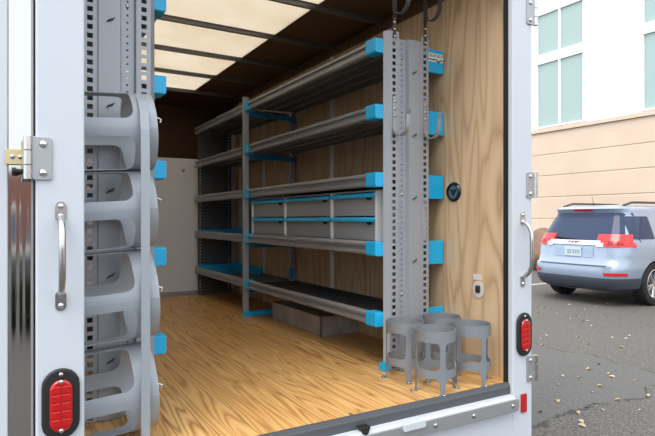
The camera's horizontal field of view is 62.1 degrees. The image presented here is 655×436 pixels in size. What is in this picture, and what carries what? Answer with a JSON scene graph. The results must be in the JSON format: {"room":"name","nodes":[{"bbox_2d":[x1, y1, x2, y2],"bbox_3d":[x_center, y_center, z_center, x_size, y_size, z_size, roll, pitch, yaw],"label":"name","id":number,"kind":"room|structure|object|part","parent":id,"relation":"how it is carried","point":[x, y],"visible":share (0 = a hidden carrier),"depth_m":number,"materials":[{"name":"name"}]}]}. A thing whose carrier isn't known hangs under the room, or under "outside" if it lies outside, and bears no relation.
{"room":"parking lot","nodes":[
{"label":"parking lot","id":0,"kind":"room"},
{"bbox_2d":[87,104,215,158],"bbox_3d":[-2.211,-1.040,6.161,2.200,0.820,0.750,0,0,-30],"label":"wall","id":1,"kind":"structure","parent":0,"point":[177,137],"depth_m":6.76,"materials":[{"name":"brown wood"}]},
{"bbox_2d":[87,153,234,292],"bbox_3d":[-2.008,0.090,5.815,2.200,1.520,0.053,0,0,-30],"label":"wall","id":2,"kind":"structure","parent":0,"point":[177,210],"depth_m":6.02,"materials":[{"name":"white"}]},
{"bbox_2d":[160,288,235,296],"bbox_3d":[-1.996,0.825,5.795,2.140,0.050,0.017,0,0,-30],"label":"trim","id":3,"kind":"structure","parent":2,"relation":"attached to","point":[193,292],"depth_m":6.01,"materials":[{"name":"grey metal"}]},
{"bbox_2d":[126,0,323,89],"bbox_3d":[-1.102,-1.402,3.908,1.440,0.004,4.000,0,0,-30],"label":"skylight","id":4,"kind":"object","parent":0,"point":[265,16],"depth_m":4.08,"materials":[{"name":"beige plastic"}]},
{"bbox_2d":[126,63,265,85],"bbox_3d":[-1.567,-1.385,5.061,2.140,0.030,0.060,0,0,-30],"label":"bow","id":5,"kind":"object","parent":4,"relation":"attached to","point":[156,69],"visible":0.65,"depth_m":5.27,"materials":[{"name":"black metal"}]},
{"bbox_2d":[166,87,240,98],"bbox_3d":[-1.921,-1.385,5.665,2.140,0.030,0.060,0,0,-30],"label":"bow","id":6,"kind":"object","parent":4,"relation":"attached to","point":[167,88],"visible":0.35,"depth_m":5.97,"materials":[{"name":"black metal"}]},
{"bbox_2d":[141,42,295,70],"bbox_3d":[-1.224,-1.385,4.473,2.140,0.030,0.060,0,0,-30],"label":"bow","id":7,"kind":"object","parent":4,"relation":"attached to","point":[156,46],"visible":0.65,"depth_m":4.64,"materials":[{"name":"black metal"}]},
{"bbox_2d":[158,14,333,50],"bbox_3d":[-0.881,-1.385,3.886,2.140,0.030,0.060,0,0,-30],"label":"bow","id":8,"kind":"object","parent":4,"relation":"attached to","point":[165,17],"visible":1,"depth_m":4.02,"materials":[{"name":"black metal"}]},
{"bbox_2d":[268,0,384,24],"bbox_3d":[-0.538,-1.385,3.299,2.140,0.030,0.060,0,0,-30],"label":"bow","id":9,"kind":"object","parent":4,"relation":"attached to","point":[298,3],"visible":1,"depth_m":3.62,"materials":[{"name":"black metal"}]},
{"bbox_2d":[84,292,502,435],"bbox_3d":[-1.133,0.870,4.317,2.220,0.040,4.642,0,0,-30],"label":"floor","id":10,"kind":"structure","parent":0,"point":[221,371],"depth_m":2.94,"materials":[{"name":"brown wood"}]},
{"bbox_2d":[84,0,165,423],"bbox_3d":[-1.286,-0.266,2.946,0.471,2.228,1.515,0,0,-30],"label":"shelving unit","id":11,"kind":"object","parent":10,"relation":"on","point":[114,30],"visible":0.35,"depth_m":2.30,"materials":[{"name":"grey metal"}]},
{"bbox_3d":[-1.301,-0.216,2.936,0.435,0.024,1.414,0,0,-30],"label":"shelf","id":12,"kind":"part","parent":11,"relation":"part of","materials":[{"name":"grey metal"}]},
{"bbox_3d":[-1.301,-0.598,2.936,0.435,0.024,1.414,0,0,-30],"label":"shelf","id":13,"kind":"part","parent":11,"relation":"part of","materials":[{"name":"grey metal"}]},
{"bbox_3d":[-1.301,-0.968,2.936,0.435,0.024,1.414,0,0,-30],"label":"shelf","id":14,"kind":"part","parent":11,"relation":"part of","materials":[{"name":"grey metal"}]},
{"bbox_2d":[84,91,162,435],"bbox_3d":[-0.857,0.175,2.089,0.371,1.344,0.366,0,0,-30],"label":"rack","id":15,"kind":"object","parent":11,"relation":"attached to","point":[135,293],"visible":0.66,"depth_m":2.03,"materials":[{"name":"grey"}]},
{"bbox_2d":[194,105,288,294],"bbox_3d":[-0.903,-0.091,5.534,0.487,1.877,1.476,0,0,-30],"label":"shelving unit","id":16,"kind":"object","parent":10,"relation":"on","point":[215,272],"visible":0.91,"depth_m":6.06,"materials":[{"name":"grey metal"}]},
{"bbox_3d":[-1.278,-0.091,6.161,0.390,1.877,0.014,0,0,-30],"label":"panel","id":17,"kind":"part","parent":16,"relation":"part of","materials":[{"name":"grey metal"}]},
{"bbox_3d":[-0.884,-0.968,5.532,0.457,0.024,1.452,0,0,-30],"label":"shelf","id":18,"kind":"part","parent":16,"relation":"part of","materials":[{"name":"grey metal"}]},
{"bbox_3d":[-0.884,-0.598,5.532,0.457,0.024,1.452,0,0,-30],"label":"shelf","id":19,"kind":"part","parent":16,"relation":"part of","materials":[{"name":"grey metal"}]},
{"bbox_3d":[-0.884,-0.216,5.532,0.457,0.024,1.452,0,0,-30],"label":"shelf","id":20,"kind":"part","parent":16,"relation":"part of","materials":[{"name":"grey metal"}]},
{"bbox_3d":[-0.884,0.570,5.532,0.457,0.024,1.452,0,0,-30],"label":"shelf","id":21,"kind":"part","parent":16,"relation":"part of","materials":[{"name":"grey metal"}]},
{"bbox_2d":[272,300,358,336],"bbox_3d":[-0.119,0.776,4.367,0.337,0.146,0.858,0,0,-30],"label":"housing","id":22,"kind":"object","parent":10,"relation":"on","point":[319,322],"visible":0.8,"depth_m":4.08,"materials":[{"name":"metal"}]},
{"bbox_3d":[-0.043,0.776,3.931,0.028,0.146,0.028,0,0,-30],"label":"corner trim","id":23,"kind":"part","parent":22,"relation":"part of","materials":[{"name":"grey metal"}]},
{"bbox_2d":[243,30,442,370],"bbox_3d":[-0.015,-0.108,4.001,0.521,1.914,2.055,0,0,-30],"label":"shelving unit","id":24,"kind":"object","parent":10,"relation":"on","point":[375,61],"visible":0.93,"depth_m":3.25,"materials":[{"name":"grey metal"}]},
{"bbox_3d":[0.001,-0.598,4.014,0.461,0.024,1.962,0,0,-30],"label":"shelf","id":25,"kind":"part","parent":24,"relation":"part of","materials":[{"name":"grey metal"}]},
{"bbox_2d":[251,190,425,242],"bbox_3d":[-0.032,-0.016,4.026,0.393,0.308,1.875,0,0,-30],"label":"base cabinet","id":26,"kind":"object","parent":24,"relation":"on","point":[356,215],"visible":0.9,"depth_m":3.65,"materials":[{"name":"silver metal"}]},
{"bbox_3d":[-0.349,0.059,4.545,0.317,0.134,0.616,0,0,-30],"label":"drawer","id":27,"kind":"part","parent":26,"relation":"part of","materials":[{"name":"grey metal"}]},
{"bbox_3d":[-0.349,-0.085,4.545,0.317,0.134,0.616,0,0,-30],"label":"drawer","id":28,"kind":"part","parent":26,"relation":"part of","materials":[{"name":"grey metal"}]},
{"bbox_3d":[-0.009,0.059,3.962,0.317,0.134,0.666,0,0,-30],"label":"drawer","id":29,"kind":"part","parent":26,"relation":"part of","materials":[{"name":"grey metal"}]},
{"bbox_3d":[-0.009,-0.085,3.962,0.317,0.134,0.666,0,0,-30],"label":"drawer","id":30,"kind":"part","parent":26,"relation":"part of","materials":[{"name":"grey metal"}]},
{"bbox_3d":[0.298,0.059,3.437,0.317,0.134,0.481,0,0,-30],"label":"drawer","id":31,"kind":"part","parent":26,"relation":"part of","materials":[{"name":"grey metal"}]},
{"bbox_3d":[0.298,-0.085,3.437,0.317,0.134,0.481,0,0,-30],"label":"drawer","id":32,"kind":"part","parent":26,"relation":"part of","materials":[{"name":"grey metal"}]},
{"bbox_3d":[0.001,-0.968,4.014,0.461,0.024,1.962,0,0,-30],"label":"shelf","id":33,"kind":"part","parent":24,"relation":"part of","materials":[{"name":"grey metal"}]},
{"bbox_3d":[0.001,-0.216,4.014,0.461,0.024,1.962,0,0,-30],"label":"shelf","id":34,"kind":"part","parent":24,"relation":"part of","materials":[{"name":"grey metal"}]},
{"bbox_3d":[0.001,0.570,4.014,0.461,0.024,1.962,0,0,-30],"label":"shelf","id":35,"kind":"part","parent":24,"relation":"part of","materials":[{"name":"grey metal"}]},
{"bbox_2d":[393,0,410,38],"bbox_3d":[0.412,-1.198,2.993,0.026,0.375,0.146,0,0,-30],"label":"hook","id":36,"kind":"object","parent":24,"relation":"attached to","point":[395,11],"visible":1,"depth_m":3.05,"materials":[{"name":"grey metal"}]},
{"bbox_2d":[393,96,411,135],"bbox_3d":[0.410,-0.574,2.996,0.026,0.232,0.137,0,0,-30],"label":"hook","id":37,"kind":"object","parent":24,"relation":"attached to","point":[407,125],"visible":1,"depth_m":3.04,"materials":[{"name":"grey metal"}]},
{"bbox_3d":[0.456,-0.104,3.119,0.312,1.901,0.036,0,0,-30],"label":"panel","id":38,"kind":"part","parent":24,"relation":"part of","materials":[{"name":"grey metal"}]},
{"bbox_2d":[423,0,441,45],"bbox_3d":[0.604,-1.198,3.105,0.026,0.375,0.146,0,0,-30],"label":"hook","id":39,"kind":"object","parent":24,"relation":"attached to","point":[425,17],"visible":1,"depth_m":3.16,"materials":[{"name":"grey metal"}]},
{"bbox_2d":[423,100,442,138],"bbox_3d":[0.602,-0.574,3.108,0.026,0.232,0.137,0,0,-30],"label":"hook","id":40,"kind":"object","parent":24,"relation":"attached to","point":[439,117],"visible":1,"depth_m":3.16,"materials":[{"name":"grey metal"}]},
{"bbox_2d":[381,317,423,383],"bbox_3d":[0.416,0.698,2.925,0.204,0.305,0.204,0,0,44],"label":"holder","id":41,"kind":"object","parent":10,"relation":"on","point":[403,326],"visible":0.84,"depth_m":2.86,"materials":[{"name":"silver metal"}]},
{"bbox_2d":[410,324,459,395],"bbox_3d":[0.537,0.698,2.717,0.204,0.305,0.204,0,0,36],"label":"holder","id":42,"kind":"object","parent":10,"relation":"on","point":[441,335],"visible":1,"depth_m":2.66,"materials":[{"name":"grey metal"}]},
{"bbox_2d":[424,313,460,362],"bbox_3d":[0.647,0.698,3.065,0.204,0.305,0.204,0,0,32],"label":"holder","id":43,"kind":"object","parent":10,"relation":"on","point":[429,318],"visible":0.32,"depth_m":3.01,"materials":[{"name":"silver metal"}]},
{"bbox_2d":[449,319,491,386],"bbox_3d":[0.753,0.698,2.855,0.204,0.305,0.204,0,0,20],"label":"holder","id":44,"kind":"object","parent":10,"relation":"on","point":[480,329],"visible":0.85,"depth_m":2.79,"materials":[{"name":"silver metal"}]},
{"bbox_2d":[154,0,444,115],"bbox_3d":[-1.171,-1.370,4.383,2.340,0.100,4.890,0,0,-30],"label":"ceiling","id":45,"kind":"structure","parent":0,"point":[343,33],"depth_m":4.47,"materials":[{"name":"brown"}]},
{"bbox_2d":[235,0,502,377],"bbox_3d":[-0.048,-0.235,4.611,0.030,2.170,4.030,0,0,-30],"label":"wall","id":46,"kind":"structure","parent":0,"point":[468,94],"depth_m":3.26,"materials":[{"name":"brown wood"}]},
{"bbox_2d":[239,103,240,293],"bbox_3d":[-1.000,-0.235,6.202,0.009,2.170,0.060,0,0,-30],"label":"trim","id":47,"kind":"structure","parent":46,"relation":"attached to","point":[239,103],"depth_m":6.18,"materials":[{"name":"silver metal"}]},
{"bbox_2d":[263,91,264,301],"bbox_3d":[-0.657,-0.235,5.615,0.009,2.170,0.060,0,0,-30],"label":"trim","id":48,"kind":"structure","parent":46,"relation":"attached to","point":[263,91],"depth_m":5.60,"materials":[{"name":"silver metal"}]},
{"bbox_2d":[330,56,333,287],"bbox_3d":[0.034,-0.235,4.433,0.009,2.170,0.060,0,0,-30],"label":"trim","id":49,"kind":"structure","parent":46,"relation":"attached to","point":[331,58],"depth_m":4.42,"materials":[{"name":"silver metal"}]},
{"bbox_2d":[446,182,460,201],"bbox_3d":[0.742,-0.160,3.213,0.016,0.116,0.116,0,0,-30],"label":"air vent","id":50,"kind":"object","parent":46,"relation":"in","point":[453,191],"visible":1,"depth_m":3.21,"materials":[{"name":"black plastic"}]},
{"bbox_3d":[0.747,-0.160,3.216,0.005,0.082,0.082,0,0,-30],"label":"dish","id":51,"kind":"part","parent":50,"relation":"part of","materials":[{"name":"blue plastic"}]},
{"bbox_2d":[473,274,483,297],"bbox_3d":[0.838,0.376,3.043,0.021,0.132,0.078,0,0,-30],"label":"latch plate","id":52,"kind":"object","parent":46,"relation":"attached to","point":[478,288],"visible":1,"depth_m":3.04,"materials":[{"name":"grey plastic"}]},
{"bbox_2d":[531,269,654,435],"bbox_3d":[-5.045,1.570,8.634,80.000,0.200,100.000,0,0,-30],"label":"ground","id":53,"kind":"structure","parent":0,"point":[562,352],"depth_m":5.57,"materials":[{"name":"grey asphalt"}]},
{"bbox_2d":[23,0,537,435],"bbox_3d":[-1.146,-0.340,4.386,2.374,3.120,5.010,0,0,-30],"label":"box truck","id":54,"kind":"object","parent":53,"relation":"on","point":[55,162],"visible":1,"depth_m":1.76,"materials":[{"name":"grey paint"}]},
{"bbox_2d":[0,0,32,435],"bbox_3d":[-1.263,-0.290,2.187,0.115,2.920,1.149,0,0,-30],"label":"door","id":55,"kind":"structure","parent":54,"relation":"attached to","point":[16,16],"depth_m":1.73,"materials":[{"name":"grey paint"}]},
{"bbox_3d":[-1.026,-0.290,1.706,0.040,2.920,0.018,0,0,-30],"label":"edge trim","id":56,"kind":"part","parent":55,"relation":"part of","materials":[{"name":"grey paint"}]},
{"bbox_3d":[-2.147,-0.165,3.848,0.024,2.570,4.830,0,0,-30],"label":"panel","id":57,"kind":"part","parent":54,"relation":"part of","materials":[{"name":"grey paint"}]},
{"bbox_3d":[-0.875,-0.265,1.776,0.140,2.970,0.090,0,0,-30],"label":"post","id":58,"kind":"part","parent":54,"relation":"part of","materials":[{"name":"white metal"}]},
{"bbox_2d":[41,368,79,435],"bbox_3d":[-0.845,0.588,1.725,0.110,0.226,0.028,0,0,-30],"label":"tail light","id":59,"kind":"object","parent":54,"relation":"attached to","point":[60,387],"depth_m":1.72,"materials":[{"name":"red plastic"}]},
{"bbox_3d":[-0.851,-0.025,1.735,0.033,0.066,0.005,0,0,-30],"label":"mounting plate","id":60,"kind":"part","parent":54,"relation":"part of","materials":[{"name":"silver metal"}]},
{"bbox_3d":[-0.851,0.260,1.735,0.033,0.066,0.005,0,0,-30],"label":"mounting plate","id":61,"kind":"part","parent":54,"relation":"part of","materials":[{"name":"silver metal"}]},
{"bbox_3d":[-0.835,0.117,1.708,0.021,0.266,0.073,0,0,-30],"label":"grab handle","id":62,"kind":"part","parent":54,"relation":"part of","materials":[{"name":"silver metal"}]},
{"bbox_3d":[-0.206,-0.165,4.981,0.070,2.570,4.830,0,0,-30],"label":"panel","id":63,"kind":"part","parent":54,"relation":"part of","materials":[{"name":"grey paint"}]},
{"bbox_3d":[0.101,0.944,2.276,2.009,0.063,0.035,0,0,-30],"label":"threshold plate","id":64,"kind":"part","parent":54,"relation":"part of","materials":[{"name":"grey metal"}]},
{"bbox_3d":[0.064,1.062,2.308,2.017,0.315,0.059,0,0,-30],"label":"panel","id":65,"kind":"part","parent":54,"relation":"part of","materials":[{"name":"grey paint"}]},
{"bbox_3d":[0.994,-0.265,2.860,0.147,2.970,0.075,0,0,-30],"label":"post","id":66,"kind":"part","parent":54,"relation":"part of","materials":[{"name":"white metal"}]},
{"bbox_3d":[1.013,-0.005,2.825,0.033,0.066,0.005,0,0,-30],"label":"mounting plate","id":67,"kind":"part","parent":54,"relation":"part of","materials":[{"name":"silver metal"}]},
{"bbox_3d":[1.013,0.320,2.825,0.033,0.066,0.005,0,0,-30],"label":"mounting plate","id":68,"kind":"part","parent":54,"relation":"part of","materials":[{"name":"silver metal"}]},
{"bbox_2d":[516,312,531,355],"bbox_3d":[1.024,0.598,2.818,0.110,0.226,0.028,0,0,-30],"label":"tail light","id":69,"kind":"object","parent":54,"relation":"attached to","point":[523,319],"depth_m":2.80,"materials":[{"name":"red plastic"}]},
{"bbox_3d":[1.029,0.158,2.797,0.021,0.306,0.073,0,0,-30],"label":"grab handle","id":70,"kind":"part","parent":54,"relation":"part of","materials":[{"name":"silver metal"}]},
{"bbox_2d":[533,228,547,269],"bbox_3d":[6.273,0.859,15.645,1.160,1.221,1.153,0,0,15],"label":"boulder","id":71,"kind":"object","parent":53,"relation":"on","point":[539,233],"visible":0.12,"depth_m":15.41,"materials":[{"name":"beige stone"}]},
{"bbox_2d":[531,0,654,231],"bbox_3d":[4.341,-2.640,21.648,0.460,8.220,57.000,0,0,-30],"label":"building","id":72,"kind":"object","parent":53,"relation":"on","point":[593,61],"visible":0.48,"depth_m":15.73,"materials":[{"name":"beige"}]},
{"bbox_3d":[6.936,-5.820,17.046,0.018,1.260,0.755,0,0,-30],"label":"pane","id":73,"kind":"part","parent":72,"relation":"part of","materials":[{"name":"teal glass"}]},
{"bbox_3d":[6.936,-3.905,17.046,0.018,1.990,0.755,0,0,-30],"label":"pane","id":74,"kind":"part","parent":72,"relation":"part of","materials":[{"name":"teal glass"}]},
{"bbox_3d":[7.353,-5.820,16.333,0.018,1.260,0.755,0,0,-30],"label":"pane","id":75,"kind":"part","parent":72,"relation":"part of","materials":[{"name":"teal glass"}]},
{"bbox_3d":[7.353,-3.905,16.333,0.018,1.990,0.755,0,0,-30],"label":"pane","id":76,"kind":"part","parent":72,"relation":"part of","materials":[{"name":"teal glass"}]},
{"bbox_3d":[8.632,-5.820,14.145,0.018,1.260,0.755,0,0,-30],"label":"pane","id":77,"kind":"part","parent":72,"relation":"part of","materials":[{"name":"teal glass"}]},
{"bbox_3d":[8.632,-3.905,14.145,0.018,1.990,0.755,0,0,-30],"label":"pane","id":78,"kind":"part","parent":72,"relation":"part of","materials":[{"name":"teal glass"}]},
{"bbox_2d":[536,198,654,304],"bbox_3d":[6.323,0.522,10.737,4.850,1.896,1.916,0,0,-30],"label":"parked car","id":79,"kind":"object","parent":53,"relation":"on","point":[592,246],"visible":1,"depth_m":9.28,"materials":[{"name":"blue"}]},
{"bbox_2d":[540,232,556,244],"bbox_3d":[4.158,0.363,10.236,0.381,0.218,0.496,0,0,-30],"label":"tail lamp","id":80,"kind":"object","parent":79,"relation":"attached to","point":[549,238],"depth_m":10.06,"materials":[{"name":"red plastic"}]},
{"bbox_3d":[4.311,0.566,9.561,0.012,0.160,0.319,0,0,-30],"label":"number plate","id":81,"kind":"part","parent":79,"relation":"part of","materials":[{"name":"grey paint"}]},
{"bbox_2d":[574,209,592,210],"bbox_3d":[4.560,-0.160,9.707,0.038,0.041,0.350,0,0,-30],"label":"brake light","id":82,"kind":"object","parent":79,"relation":"attached to","point":[574,209],"depth_m":9.69,"materials":[{"name":"red plastic"}]},
{"bbox_3d":[5.342,-0.263,10.832,1.965,0.096,0.040,0,0,-30],"label":"roof rail","id":83,"kind":"part","parent":79,"relation":"part of","materials":[{"name":"grey metal"}]},
{"bbox_2d":[596,234,636,246],"bbox_3d":[4.824,0.364,9.096,0.381,0.216,0.496,0,0,-30],"label":"tail lamp","id":84,"kind":"object","parent":79,"relation":"attached to","point":[602,240],"depth_m":9.03,"materials":[{"name":"red plastic"}]},
{"bbox_3d":[5.924,-0.263,9.836,1.965,0.096,0.040,0,0,-30],"label":"roof rail","id":85,"kind":"part","parent":79,"relation":"part of","materials":[{"name":"grey metal"}]}
]}

